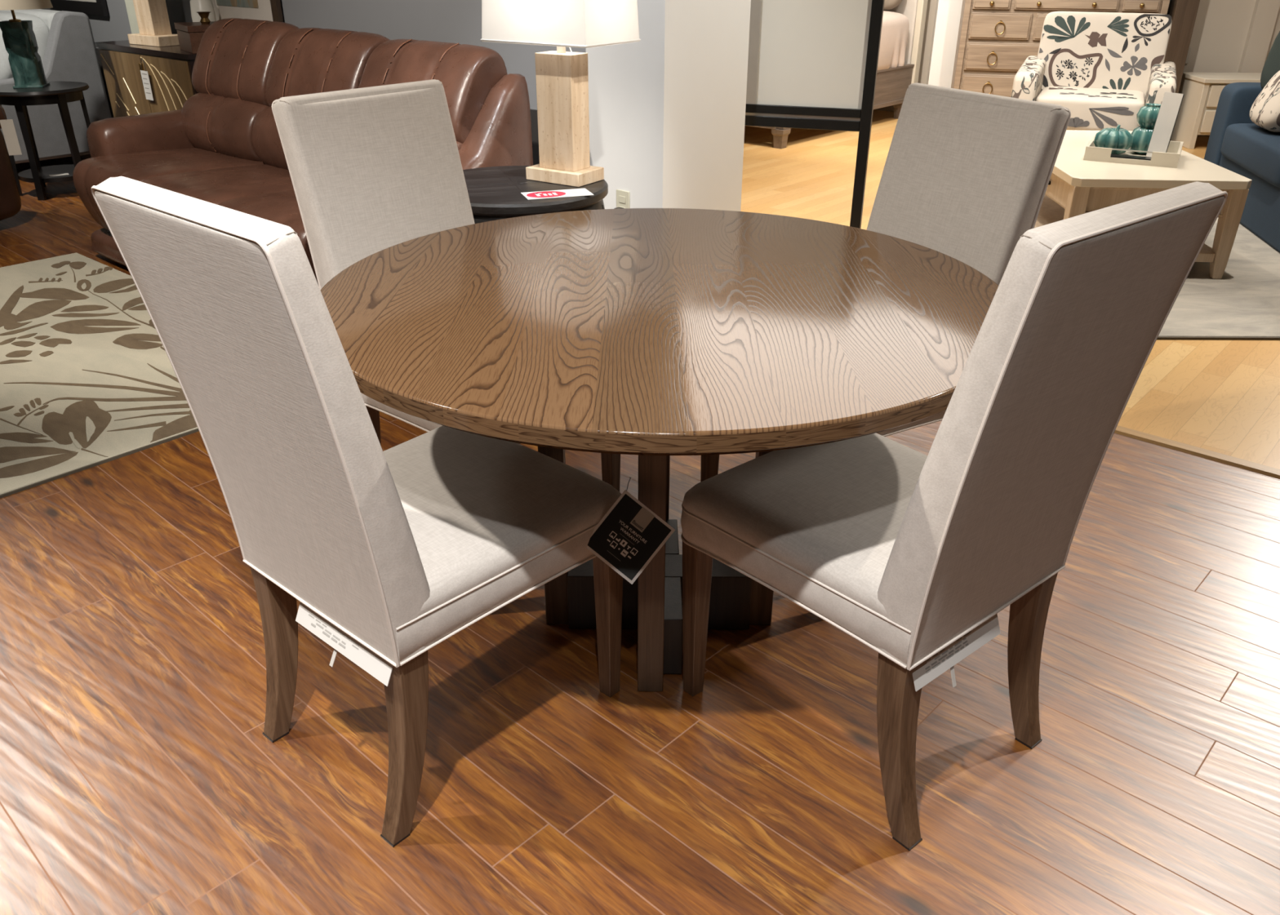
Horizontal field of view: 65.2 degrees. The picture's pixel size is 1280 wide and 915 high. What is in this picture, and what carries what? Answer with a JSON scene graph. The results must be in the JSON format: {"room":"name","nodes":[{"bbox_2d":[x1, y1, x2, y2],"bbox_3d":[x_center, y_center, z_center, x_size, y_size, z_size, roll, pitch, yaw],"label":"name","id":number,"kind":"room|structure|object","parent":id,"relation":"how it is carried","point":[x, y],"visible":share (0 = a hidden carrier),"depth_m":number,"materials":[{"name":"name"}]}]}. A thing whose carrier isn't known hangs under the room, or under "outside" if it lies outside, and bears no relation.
{"room":"store","nodes":[
{"label":"store","id":0,"kind":"room"},
{"bbox_2d":[44,0,586,110],"bbox_3d":[-2.679,-3.231,5.949,7.071,3.000,0.120,22,34,36],"label":"wall","id":1,"kind":"structure","parent":0,"point":[455,21],"depth_m":4.97,"materials":[{"name":"grey paint"}]},
{"bbox_2d":[49,0,108,15],"bbox_3d":[-4.005,-3.575,6.944,0.900,0.900,0.031,22,34,36],"label":"wall mirror","id":2,"kind":"object","parent":1,"relation":"attached to","point":[99,7],"visible":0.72,"depth_m":7.04,"materials":[{"name":"black paint"}]},
{"bbox_2d":[211,0,283,22],"bbox_3d":[-2.327,-2.923,5.627,0.900,1.120,0.031,22,34,36],"label":"framed picture","id":3,"kind":"object","parent":1,"relation":"attached to","point":[263,10],"visible":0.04,"depth_m":5.72},
{"bbox_2d":[216,0,258,8],"bbox_3d":[-2.326,-2.912,5.634,0.460,0.685,0.003,22,34,36],"label":"print","id":4,"kind":"object","parent":3,"relation":"attached to","point":[220,3],"depth_m":5.78},
{"bbox_2d":[96,48,539,165],"bbox_3d":[-2.727,-2.171,6.432,7.069,0.672,0.014,22,34,36],"label":"trim","id":5,"kind":"structure","parent":1,"relation":"attached to","point":[534,119],"depth_m":4.61,"materials":[{"name":"grey paint"}]},
{"bbox_2d":[0,109,1279,914],"bbox_3d":[1.165,-0.431,3.848,17.003,0.060,19.003,22,34,36],"label":"floor","id":6,"kind":"structure","parent":0,"point":[140,775],"depth_m":1.90,"materials":[{"name":"brown wood"}]},
{"bbox_2d":[0,105,21,220],"bbox_3d":[-3.796,-1.623,4.895,0.928,1.004,0.920,10,29,19],"label":"leather recliner","id":7,"kind":"object","parent":6,"relation":"on","point":[10,197],"visible":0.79,"depth_m":5.16,"materials":[{"name":"brown leather"}]},
{"bbox_2d":[0,104,22,155],"bbox_3d":[-3.122,-1.623,4.953,0.056,0.245,0.015,-12,29,-22],"label":"tag","id":8,"kind":"object","parent":7,"relation":"hanging from","point":[7,126],"visible":1,"depth_m":4.96,"materials":[{"name":"beige paper"}]},
{"bbox_2d":[0,80,90,199],"bbox_3d":[-3.493,-1.882,5.938,0.536,0.600,0.536,-14,30,-25],"label":"side table","id":9,"kind":"object","parent":6,"relation":"on","point":[60,92],"visible":0.76,"depth_m":5.79,"materials":[{"name":"black paint"}]},
{"bbox_2d":[0,0,53,88],"bbox_3d":[-3.521,-2.444,5.652,0.410,0.660,0.410,-6,28,-13],"label":"glass lamp","id":10,"kind":"object","parent":9,"relation":"on","point":[19,37],"visible":1,"depth_m":5.65,"materials":[{"name":"teal glass"}]},
{"bbox_2d":[17,164,74,182],"bbox_3d":[-3.494,-1.711,6.026,0.430,0.025,0.430,-14,30,-25],"label":"shelf","id":11,"kind":"object","parent":9,"relation":"attached to","point":[26,175],"depth_m":5.92,"materials":[{"name":"black paint"}]},
{"bbox_2d":[48,173,69,176],"bbox_3d":[-3.434,-1.673,5.921,0.100,0.002,0.050,-17,32,-30],"label":"paper slip","id":12,"kind":"object","parent":9,"relation":"on","point":[62,174],"visible":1,"depth_m":5.93,"materials":[{"name":"white paper"}]},
{"bbox_2d":[0,8,111,163],"bbox_3d":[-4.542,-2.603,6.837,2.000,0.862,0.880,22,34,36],"label":"armchair","id":13,"kind":"object","parent":6,"relation":"on","point":[67,50],"visible":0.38,"depth_m":6.37,"materials":[{"name":"fabric"}]},
{"bbox_2d":[0,20,13,79],"bbox_3d":[-4.126,-2.558,6.335,0.420,0.410,0.222,5,27,10],"label":"throw pillow","id":14,"kind":"object","parent":13,"relation":"on","point":[6,72],"visible":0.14,"depth_m":6.26,"materials":[{"name":"grey fabric"}]},
{"bbox_2d":[0,11,49,62],"bbox_3d":[-4.104,-2.676,6.611,0.860,0.480,0.220,22,34,36],"label":"cushion","id":15,"kind":"object","parent":13,"relation":"on","point":[40,20],"depth_m":6.34,"materials":[{"name":"grey fabric"}]},
{"bbox_2d":[0,252,199,498],"bbox_3d":[-2.727,-0.178,3.243,2.321,0.014,2.700,22,34,36],"label":"area rug","id":16,"kind":"object","parent":6,"relation":"on","point":[88,380],"visible":0.73,"depth_m":3.44,"materials":[{"name":"beige carpet"}]},
{"bbox_2d":[94,40,198,117],"bbox_3d":[-2.750,-2.083,6.113,1.164,0.803,0.474,22,34,36],"label":"base cabinet","id":17,"kind":"object","parent":6,"relation":"on","point":[169,68],"visible":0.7,"depth_m":5.84,"materials":[{"name":"brown paint"}]},
{"bbox_2d":[124,0,139,33],"bbox_3d":[-3.033,-2.852,6.055,0.250,0.620,0.100,22,34,36],"label":"stone slab","id":18,"kind":"object","parent":17,"relation":"on","point":[129,3],"depth_m":6.13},
{"bbox_2d":[140,57,153,100],"bbox_3d":[-2.866,-2.197,5.810,0.090,0.232,0.007,22,34,36],"label":"price tag","id":19,"kind":"object","parent":17,"relation":"hanging from","point":[144,75],"visible":1,"depth_m":5.82,"materials":[{"name":"white paper"}]},
{"bbox_2d":[127,0,179,46],"bbox_3d":[-2.882,-2.848,5.806,0.420,0.840,0.420,18,32,31],"label":"lamp","id":20,"kind":"object","parent":17,"relation":"on","point":[152,15],"visible":0.88,"depth_m":5.89,"materials":[{"name":"wood"}]},
{"bbox_2d":[173,21,215,53],"bbox_3d":[-2.446,-2.362,5.625,0.230,0.140,0.310,-17,32,-30],"label":"wooden box","id":21,"kind":"object","parent":17,"relation":"on","point":[190,34],"visible":0.5,"depth_m":5.49,"materials":[{"name":"brown wood"}]},
{"bbox_2d":[196,11,211,23],"bbox_3d":[-2.416,-2.439,5.557,0.080,0.060,0.080,0,27,0],"label":"bowl","id":22,"kind":"object","parent":21,"relation":"on","point":[204,15],"visible":1,"depth_m":5.54,"materials":[{"name":"gold metal"}]},
{"bbox_2d":[190,0,216,22],"bbox_3d":[-2.540,-2.608,5.821,0.137,0.401,0.135,0,27,0],"label":"vase","id":23,"kind":"object","parent":17,"relation":"on","point":[196,6],"visible":0.41,"depth_m":5.78,"materials":[{"name":"ceramic"}]},
{"bbox_2d":[72,17,533,286],"bbox_3d":[-1.553,-1.267,4.256,2.264,1.004,0.995,22,34,36],"label":"reclining sofa","id":24,"kind":"object","parent":6,"relation":"on","point":[224,148],"visible":0.48,"depth_m":4.29,"materials":[{"name":"leather"}]},
{"bbox_2d":[72,147,265,230],"bbox_3d":[-2.102,-1.233,4.634,0.617,0.322,0.759,22,34,36],"label":"seat cushion","id":25,"kind":"object","parent":24,"relation":"on","point":[140,164],"depth_m":4.48,"materials":[{"name":"brown leather"}]},
{"bbox_2d":[142,164,293,204],"bbox_3d":[-1.629,-1.044,4.268,0.622,0.322,0.759,22,34,36],"label":"seat cushion","id":26,"kind":"object","parent":24,"relation":"on","point":[215,185],"depth_m":4.08,"materials":[{"name":"brown leather"}]},
{"bbox_2d":[181,93,268,161],"bbox_3d":[-1.931,-1.563,4.758,0.648,0.298,0.255,22,34,36],"label":"lumbar cushion","id":27,"kind":"object","parent":24,"relation":"on","point":[216,124],"depth_m":4.63,"materials":[{"name":"brown leather"}]},
{"bbox_2d":[191,17,299,106],"bbox_3d":[-1.843,-1.840,4.729,0.654,0.412,0.311,22,34,36],"label":"cushion","id":28,"kind":"object","parent":24,"relation":"on","point":[234,57],"depth_m":4.60,"materials":[{"name":"brown leather"}]},
{"bbox_2d":[219,190,319,286],"bbox_3d":[-1.156,-0.856,3.901,0.617,0.322,0.759,22,34,36],"label":"seat cushion","id":29,"kind":"object","parent":24,"relation":"on","point":[281,206],"depth_m":3.68,"materials":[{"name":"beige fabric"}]},
{"bbox_2d":[251,106,288,169],"bbox_3d":[-1.430,-1.363,4.369,0.658,0.298,0.255,22,34,36],"label":"lumbar cushion","id":30,"kind":"object","parent":24,"relation":"on","point":[266,144],"depth_m":4.40,"materials":[{"name":"brown leather"}]},
{"bbox_2d":[265,27,389,106],"bbox_3d":[-1.342,-1.629,4.345,0.664,0.412,0.311,22,34,36],"label":"cushion","id":31,"kind":"object","parent":24,"relation":"on","point":[303,60],"depth_m":4.24,"materials":[{"name":"brown leather"}]},
{"bbox_2d":[358,39,507,143],"bbox_3d":[-0.837,-1.417,3.959,0.664,0.412,0.311,22,34,36],"label":"cushion","id":32,"kind":"object","parent":24,"relation":"on","point":[468,74],"depth_m":3.77,"materials":[{"name":"brown leather"}]},
{"bbox_2d":[456,141,462,150],"bbox_3d":[-0.925,-1.162,3.978,0.658,0.298,0.255,22,34,36],"label":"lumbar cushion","id":33,"kind":"object","parent":24,"relation":"on","point":[459,143],"depth_m":3.74,"materials":[{"name":"brown leather"}]},
{"bbox_2d":[91,176,622,847],"bbox_3d":[-0.396,0.037,1.708,0.485,1.039,0.625,22,34,36],"label":"dining chair","id":34,"kind":"object","parent":6,"relation":"on","point":[403,548],"visible":0.93,"depth_m":1.51,"materials":[{"name":"fabric"}]},
{"bbox_2d":[295,602,392,686],"bbox_3d":[-0.478,0.304,1.615,0.255,0.081,0.035,22,34,36],"label":"price tag","id":35,"kind":"object","parent":34,"relation":"hanging from","point":[369,661],"visible":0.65,"depth_m":1.60,"materials":[{"name":"white paper"}]},
{"bbox_2d":[586,477,675,584],"bbox_3d":[-0.037,0.128,1.775,0.144,0.146,0.140,-18,32,-31],"label":"tag","id":36,"kind":"object","parent":34,"relation":"hanging from","point":[629,535],"visible":1,"depth_m":1.75,"materials":[{"name":"black paper"}]},
{"bbox_2d":[271,79,620,491],"bbox_3d":[-0.416,-0.309,2.388,0.625,1.039,0.485,20,33,33],"label":"dining chair","id":37,"kind":"object","parent":6,"relation":"on","point":[372,170],"visible":0.24,"depth_m":2.31,"materials":[{"name":"fabric"}]},
{"bbox_2d":[462,165,608,223],"bbox_3d":[-0.413,-0.612,3.421,0.645,0.641,0.645,-8,28,-15],"label":"end table","id":38,"kind":"object","parent":6,"relation":"on","point":[494,193],"visible":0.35,"depth_m":3.15,"materials":[{"name":"black wood"}]},
{"bbox_2d":[520,187,594,199],"bbox_3d":[-0.259,-0.825,3.132,0.210,0.002,0.100,-9,28,-17],"label":"price card","id":39,"kind":"object","parent":38,"relation":"on","point":[575,192],"visible":1,"depth_m":3.13,"materials":[{"name":"white paper"}]},
{"bbox_2d":[480,0,640,186],"bbox_3d":[-0.248,-1.236,3.170,0.405,0.700,0.294,17,31,29],"label":"table lamp","id":40,"kind":"object","parent":38,"relation":"on","point":[562,76],"visible":1,"depth_m":3.11,"materials":[{"name":"fabric"}]},
{"bbox_2d":[556,46,565,53],"bbox_3d":[-0.247,-1.335,3.119,0.034,0.138,0.034,17,31,29],"label":"socket","id":41,"kind":"object","parent":40,"relation":"attached to","point":[559,49],"depth_m":3.14,"materials":[{"name":"white plastic"}]},
{"bbox_2d":[320,208,998,691],"bbox_3d":[0.042,0.018,2.054,1.275,0.762,1.275,0,27,0],"label":"dining table","id":42,"kind":"object","parent":6,"relation":"on","point":[655,335],"visible":0.74,"depth_m":1.72,"materials":[{"name":"brown wood"}]},
{"bbox_2d":[744,0,884,228],"bbox_3d":[0.608,-1.570,4.143,0.722,1.700,0.044,9,28,16],"label":"divider","id":43,"kind":"object","parent":6,"relation":"on","point":[812,64],"visible":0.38,"depth_m":4.09,"materials":[{"name":"black metal"}]},
{"bbox_2d":[748,0,928,148],"bbox_3d":[1.109,-3.565,8.282,1.657,1.500,2.162,21,34,35],"label":"bed","id":44,"kind":"object","parent":6,"relation":"on","point":[903,26],"visible":0.14,"depth_m":8.43,"materials":[{"name":"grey wood"}]},
{"bbox_2d":[883,0,902,10],"bbox_3d":[1.974,-4.021,8.500,0.620,0.414,0.231,22,34,36],"label":"bed pillow","id":45,"kind":"object","parent":44,"relation":"on","point":[888,4],"visible":0.23,"depth_m":8.38,"materials":[{"name":"beige fabric"}]},
{"bbox_2d":[877,10,909,70],"bbox_3d":[1.089,-3.434,8.311,1.633,0.500,2.000,21,34,35],"label":"duvet","id":46,"kind":"object","parent":44,"relation":"on","point":[895,26],"depth_m":8.27,"materials":[{"name":"fabric"}]},
{"bbox_2d":[700,82,1071,481],"bbox_3d":[0.522,-0.298,2.373,0.625,1.039,0.485,-14,30,-25],"label":"dining chair","id":47,"kind":"object","parent":6,"relation":"on","point":[966,174],"visible":0.25,"depth_m":2.26,"materials":[{"name":"fabric"}]},
{"bbox_2d":[680,181,1227,851],"bbox_3d":[0.443,0.042,1.704,0.485,1.039,0.625,-21,34,-35],"label":"dining chair","id":48,"kind":"object","parent":6,"relation":"on","point":[904,551],"visible":0.96,"depth_m":1.51,"materials":[{"name":"fabric"}]},
{"bbox_2d":[912,613,1000,691],"bbox_3d":[0.508,0.316,1.606,0.230,0.087,0.035,-21,34,-35],"label":"price tag","id":49,"kind":"object","parent":48,"relation":"hanging from","point":[947,658],"visible":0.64,"depth_m":1.60,"materials":[{"name":"white paper"}]},
{"bbox_2d":[951,0,1169,97],"bbox_3d":[3.221,-3.217,7.796,1.490,1.335,0.535,7,28,12],"label":"dresser","id":50,"kind":"object","parent":6,"relation":"on","point":[995,37],"visible":0.48,"depth_m":7.65,"materials":[{"name":"brown wood"}]},
{"bbox_2d":[1010,11,1177,130],"bbox_3d":[2.879,-2.297,6.390,0.910,0.969,0.803,12,29,21],"label":"armchair","id":51,"kind":"object","parent":6,"relation":"on","point":[1101,67],"visible":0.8,"depth_m":6.38,"materials":[{"name":"beige fabric"}]},
{"bbox_2d":[1035,86,1144,130],"bbox_3d":[2.851,-2.216,6.363,0.620,0.200,0.660,12,29,21],"label":"seat cushion","id":52,"kind":"object","parent":51,"relation":"on","point":[1091,108],"depth_m":6.10,"materials":[{"name":"white fabric"}]},
{"bbox_2d":[1048,87,1137,98],"bbox_3d":[2.831,-2.287,6.281,0.524,0.002,0.406,12,29,21],"label":"print","id":53,"kind":"object","parent":51,"relation":"on","point":[1057,91],"depth_m":6.26},
{"bbox_2d":[1067,106,1133,128],"bbox_3d":[2.733,-2.072,6.091,0.480,0.136,0.003,12,29,21],"label":"print","id":54,"kind":"object","parent":51,"relation":"on","point":[1082,117],"depth_m":6.07},
{"bbox_2d":[1039,13,1171,91],"bbox_3d":[2.963,-2.587,6.452,0.744,0.515,0.005,12,16,21],"label":"print","id":55,"kind":"object","parent":51,"relation":"attached to","point":[1094,37],"depth_m":6.45},
{"bbox_2d":[1164,0,1199,93],"bbox_3d":[4.025,-3.412,7.451,0.150,2.000,0.500,7,28,12],"label":"tall cabinet","id":56,"kind":"object","parent":6,"relation":"on","point":[1183,13],"visible":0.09,"depth_m":7.34,"materials":[{"name":"brown wood"}]},
{"bbox_2d":[1114,425,1279,479],"bbox_3d":[3.345,0.655,1.658,8.500,0.007,0.059,22,34,36],"label":"trim","id":57,"kind":"structure","parent":6,"relation":"on","point":[1233,461],"depth_m":2.96,"materials":[{"name":"brown wood"}]},
{"bbox_2d":[1170,71,1261,149],"bbox_3d":[4.413,-2.608,7.534,0.620,0.495,0.470,2,27,4],"label":"nightstand","id":58,"kind":"object","parent":6,"relation":"on","point":[1202,91],"visible":0.41,"depth_m":7.42,"materials":[{"name":"beige paint"}]},
{"bbox_2d":[1156,217,1279,340],"bbox_3d":[3.079,-1.038,4.974,3.050,0.012,2.583,0,27,0],"label":"rug","id":59,"kind":"object","parent":6,"relation":"on","point":[1244,304],"visible":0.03,"depth_m":4.23,"materials":[{"name":"beige carpet"}]},
{"bbox_2d":[1034,129,1252,279],"bbox_3d":[2.287,-1.292,4.972,0.755,0.438,1.320,2,27,3],"label":"coffee table","id":60,"kind":"object","parent":59,"relation":"on","point":[1077,186],"visible":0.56,"depth_m":4.40,"materials":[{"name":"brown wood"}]},
{"bbox_2d":[1083,134,1183,168],"bbox_3d":[2.330,-1.446,4.724,0.394,0.062,0.364,14,30,25],"label":"serving tray","id":61,"kind":"object","parent":60,"relation":"on","point":[1171,158],"visible":0.73,"depth_m":4.61,"materials":[{"name":"beige paint"}]},
{"bbox_2d":[1093,124,1133,154],"bbox_3d":[2.239,-1.505,4.736,0.164,0.133,0.164,3,27,5],"label":"pumpkin","id":62,"kind":"object","parent":61,"relation":"on","point":[1117,137],"visible":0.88,"depth_m":4.69,"materials":[{"name":"teal ceramic"}]},
{"bbox_2d":[1111,153,1151,160],"bbox_3d":[2.270,-1.387,4.637,0.200,0.014,0.060,14,30,25],"label":"book","id":63,"kind":"object","parent":61,"relation":"on","point":[1122,156],"visible":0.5,"depth_m":4.62,"materials":[{"name":"paint"}]},
{"bbox_2d":[1128,102,1160,154],"bbox_3d":[2.402,-1.553,4.735,0.150,0.222,0.150,8,28,15],"label":"vase","id":64,"kind":"object","parent":61,"relation":"on","point":[1147,115],"visible":0.73,"depth_m":4.70,"materials":[{"name":"teal ceramic"}]},
{"bbox_2d":[1146,91,1183,156],"bbox_3d":[2.418,-1.530,4.616,0.043,0.285,0.090,-16,31,-28],"label":"sign card","id":65,"kind":"object","parent":61,"relation":"on","point":[1171,102],"visible":0.79,"depth_m":4.61,"materials":[{"name":"white paper"}]},
{"bbox_2d":[1204,82,1279,252],"bbox_3d":[3.578,-1.399,4.791,0.945,0.800,2.315,5,27,10],"label":"sofa","id":66,"kind":"object","parent":59,"relation":"on","point":[1237,144],"visible":0.7,"depth_m":5.30,"materials":[{"name":"fabric"}]},
{"bbox_2d":[1220,123,1279,187],"bbox_3d":[3.583,-1.563,5.202,0.780,0.200,0.990,5,27,10],"label":"seat cushion","id":67,"kind":"object","parent":66,"relation":"on","point":[1251,149],"depth_m":5.26,"materials":[{"name":"blue fabric"}]},
{"bbox_2d":[1249,70,1279,132],"bbox_3d":[3.369,-1.875,5.240,0.217,0.314,0.400,6,27,10],"label":"throw pillow","id":68,"kind":"object","parent":66,"relation":"on","point":[1264,112],"visible":1,"depth_m":5.23,"materials":[{"name":"beige fabric"}]},
{"bbox_2d":[1260,31,1279,89],"bbox_3d":[3.600,-2.139,5.363,0.219,0.456,0.460,-11,29,-20],"label":"throw pillow","id":69,"kind":"object","parent":66,"relation":"on","point":[1271,67],"visible":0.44,"depth_m":5.48,"materials":[{"name":"fabric"}]},
{"bbox_2d":[586,0,751,211],"bbox_3d":[0.112,-1.442,4.075,0.401,1.530,0.530,22,34,36],"label":"pillar","id":70,"kind":"structure","parent":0,"point":[667,108],"depth_m":3.92,"materials":[{"name":"white paint"}]},
{"bbox_2d":[613,189,630,208],"bbox_3d":[-0.075,-1.050,4.042,0.063,0.075,0.069,-2,27,-4],"label":"wall outlet","id":71,"kind":"object","parent":70,"relation":"attached to","point":[623,198],"visible":0.4,"depth_m":4.01,"materials":[{"name":"beige plastic"}]},
{"bbox_2d":[618,195,625,203],"bbox_3d":[-0.072,-1.044,4.051,0.034,0.028,0.003,22,34,36],"label":"socket","id":72,"kind":"object","parent":71,"relation":"attached to","point":[621,198],"depth_m":4.05,"materials":[{"name":"beige plastic"}]},
{"bbox_2d":[875,0,937,111],"bbox_3d":[0.808,-5.130,9.701,4.801,3.000,0.120,22,34,36],"label":"wall","id":73,"kind":"structure","parent":0,"point":[931,4],"depth_m":8.73,"materials":[{"name":"beige paint"}]},
{"bbox_2d":[926,0,962,88],"bbox_3d":[2.630,-4.273,8.031,0.332,3.000,0.286,7,28,13],"label":"wall pier","id":74,"kind":"object","parent":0,"point":[948,12],"depth_m":8.32,"materials":[{"name":"white paint"}]},
{"bbox_2d":[1183,0,1279,136],"bbox_3d":[6.119,-4.022,7.561,3.835,3.000,0.751,2,27,3],"label":"wall","id":75,"kind":"structure","parent":0,"point":[1221,27],"depth_m":7.65,"materials":[{"name":"beige paint"}]},
{"bbox_2d":[1185,47,1191,63],"bbox_3d":[4.201,-3.098,7.717,0.072,0.116,0.009,1,27,2],"label":"wall outlet","id":76,"kind":"object","parent":75,"relation":"attached to","point":[1189,48],"visible":0.38,"depth_m":7.71,"materials":[{"name":"grey plastic"}]},
{"bbox_2d":[1237,0,1279,72],"bbox_3d":[4.714,-3.882,7.277,0.160,3.000,0.053,0,27,0],"label":"trim","id":77,"kind":"structure","parent":75,"relation":"attached to","point":[1265,12],"depth_m":7.60,"materials":[{"name":"beige paint"}]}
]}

